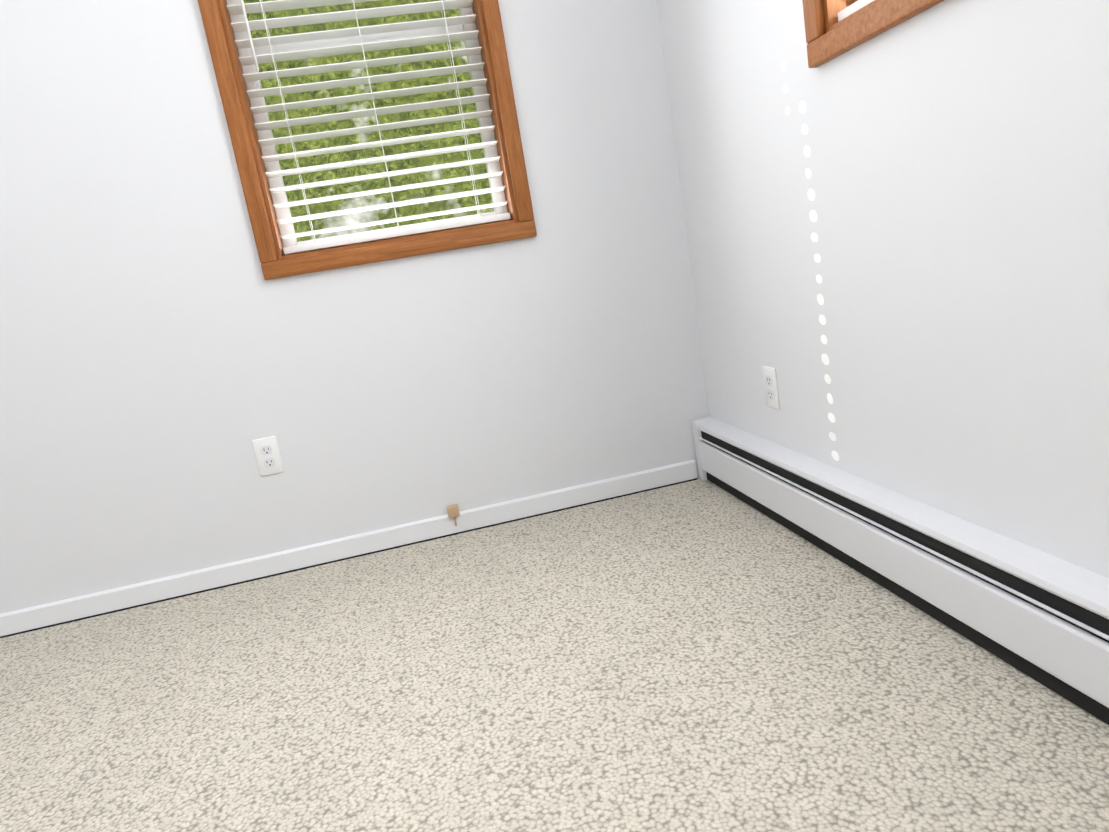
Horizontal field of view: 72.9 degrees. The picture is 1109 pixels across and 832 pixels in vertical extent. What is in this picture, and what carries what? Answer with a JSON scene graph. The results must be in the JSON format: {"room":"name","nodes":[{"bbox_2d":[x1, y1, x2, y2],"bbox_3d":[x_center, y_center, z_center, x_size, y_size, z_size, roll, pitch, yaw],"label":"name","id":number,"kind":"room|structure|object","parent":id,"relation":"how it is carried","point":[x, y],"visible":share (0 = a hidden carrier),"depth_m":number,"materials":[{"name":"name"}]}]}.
{"room":"empty bedroom","nodes":[
{"label":"empty bedroom","id":0,"kind":"room"},
{"bbox_2d":[0,0,708,613],"bbox_3d":[-1.440,-0.626,2.091,3.978,2.440,0.140,-12,12,-10],"label":"wall","id":1,"kind":"structure","parent":0,"point":[168,352],"depth_m":2.24,"materials":[{"name":"white paint"}]},
{"bbox_2d":[252,436,283,475],"bbox_3d":[-0.864,0.121,2.264,0.070,0.114,0.008,-12,12,-10],"label":"electrical outlet","id":2,"kind":"object","parent":1,"relation":"attached to","point":[268,455],"visible":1,"depth_m":2.26,"materials":[{"name":"white plastic"}]},
{"bbox_2d":[0,460,697,637],"bbox_3d":[-1.267,0.541,2.246,3.623,0.068,0.014,-12,12,-10],"label":"baseboard","id":3,"kind":"structure","parent":1,"relation":"attached to","point":[29,619],"depth_m":2.34,"materials":[{"name":"white paint"}]},
{"bbox_2d":[198,0,536,279],"bbox_3d":[-0.564,-1.098,2.182,0.813,1.269,0.150,-12,12,-10],"label":"window","id":4,"kind":"structure","parent":1,"relation":"in","point":[238,53],"depth_m":2.20,"materials":[{"name":"brown wood"}]},
{"bbox_2d":[447,504,459,525],"bbox_3d":[-0.322,0.318,2.403,0.036,0.067,0.024,-12,12,-10],"label":"phone jack","id":5,"kind":"object","parent":1,"relation":"attached to","point":[453,510],"visible":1,"depth_m":2.39,"materials":[{"name":"beige plastic"}]},
{"bbox_2d":[0,478,1108,831],"bbox_3d":[-0.689,1.037,-0.224,3.978,0.100,5.459,-12,12,-10],"label":"floor","id":6,"kind":"structure","parent":0,"point":[698,654],"depth_m":1.43,"materials":[{"name":"beige carpet"}]},
{"bbox_2d":[657,0,1108,577],"bbox_3d":[0.830,-0.672,0.451,0.140,2.440,3.939,-12,12,-10],"label":"wall","id":7,"kind":"structure","parent":0,"point":[955,162],"depth_m":1.38,"materials":[{"name":"white paint"}]},
{"bbox_2d":[762,366,779,408],"bbox_3d":[0.591,-0.078,2.053,0.008,0.114,0.070,-12,12,-10],"label":"electrical outlet","id":8,"kind":"object","parent":7,"relation":"attached to","point":[771,386],"visible":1,"depth_m":2.04,"materials":[{"name":"white plastic"}]},
{"bbox_2d":[785,106,789,114],"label":"light","id":9,"kind":"object","parent":7,"relation":"on","point":[787,110],"depth_m":1.71,"materials":[{"name":"white"}]},
{"bbox_2d":[799,100,805,112],"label":"light","id":10,"kind":"object","parent":7,"relation":"on","point":[802,106],"depth_m":1.65,"materials":[{"name":"white"}]},
{"bbox_2d":[801,123,807,134],"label":"light","id":11,"kind":"object","parent":7,"relation":"on","point":[804,128],"depth_m":1.65,"materials":[{"name":"white"}]},
{"bbox_2d":[804,145,810,156],"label":"light","id":12,"kind":"object","parent":7,"relation":"on","point":[807,151],"depth_m":1.66,"materials":[{"name":"white"}]},
{"bbox_2d":[805,168,810,178],"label":"light","id":13,"kind":"object","parent":7,"relation":"on","point":[808,172],"depth_m":1.68,"materials":[{"name":"white"}]},
{"bbox_2d":[808,189,814,200],"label":"light","id":14,"kind":"object","parent":7,"relation":"on","point":[811,194],"depth_m":1.68,"materials":[{"name":"white"}]},
{"bbox_2d":[810,210,816,221],"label":"light","id":15,"kind":"object","parent":7,"relation":"on","point":[813,218],"depth_m":1.69,"materials":[{"name":"white"}]},
{"bbox_2d":[811,233,817,241],"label":"light","id":16,"kind":"object","parent":7,"relation":"on","point":[814,237],"depth_m":1.70,"materials":[{"name":"white"}]},
{"bbox_2d":[814,254,820,262],"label":"light","id":17,"kind":"object","parent":7,"relation":"on","point":[817,258],"depth_m":1.71,"materials":[{"name":"white"}]},
{"bbox_2d":[816,275,821,282],"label":"light","id":18,"kind":"object","parent":7,"relation":"on","point":[819,279],"depth_m":1.72,"materials":[{"name":"white"}]},
{"bbox_2d":[817,294,823,304],"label":"light","id":19,"kind":"object","parent":7,"relation":"on","point":[820,298],"depth_m":1.73,"materials":[{"name":"white"}]},
{"bbox_2d":[819,315,825,324],"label":"light","id":20,"kind":"object","parent":7,"relation":"on","point":[822,319],"depth_m":1.74,"materials":[{"name":"white"}]},
{"bbox_2d":[821,335,826,343],"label":"light","id":21,"kind":"object","parent":7,"relation":"on","point":[823,338],"depth_m":1.75,"materials":[{"name":"white"}]},
{"bbox_2d":[822,354,828,364],"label":"light","id":22,"kind":"object","parent":7,"relation":"on","point":[825,359],"depth_m":1.76,"materials":[{"name":"white"}]},
{"bbox_2d":[825,374,830,383],"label":"light","id":23,"kind":"object","parent":7,"relation":"on","point":[827,378],"depth_m":1.77,"materials":[{"name":"white"}]},
{"bbox_2d":[827,393,832,403],"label":"light","id":24,"kind":"object","parent":7,"relation":"on","point":[829,396],"depth_m":1.77,"materials":[{"name":"white"}]},
{"bbox_2d":[828,413,834,422],"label":"light","id":25,"kind":"object","parent":7,"relation":"on","point":[831,417],"depth_m":1.78,"materials":[{"name":"white"}]},
{"bbox_2d":[829,432,835,440],"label":"light","id":26,"kind":"object","parent":7,"relation":"on","point":[831,435],"depth_m":1.80,"materials":[{"name":"white"}]},
{"bbox_2d":[832,450,838,460],"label":"light","id":27,"kind":"object","parent":7,"relation":"on","point":[835,455],"depth_m":1.80,"materials":[{"name":"white"}]},
{"bbox_2d":[802,0,943,67],"bbox_3d":[0.610,-1.159,1.040,0.150,1.024,0.906,-12,12,-10],"label":"window","id":28,"kind":"structure","parent":7,"relation":"in","point":[834,29],"depth_m":1.44,"materials":[{"name":"brown wood"}]},
{"bbox_2d":[691,416,1108,724],"bbox_3d":[0.859,0.386,0.899,0.069,0.207,3.425,-12,12,-10],"label":"baseboard heater","id":29,"kind":"object","parent":7,"relation":"attached to","point":[1041,617],"visible":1,"depth_m":1.41,"materials":[{"name":"white metal"}]},
{"label":"outside","id":30,"kind":"structure","parent":0,"visible":0},
{"bbox_2d":[243,0,493,241],"bbox_3d":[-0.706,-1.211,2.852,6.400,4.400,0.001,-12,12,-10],"label":"tree","id":31,"kind":"object","parent":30,"point":[363,201],"depth_m":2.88,"materials":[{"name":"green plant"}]}
]}

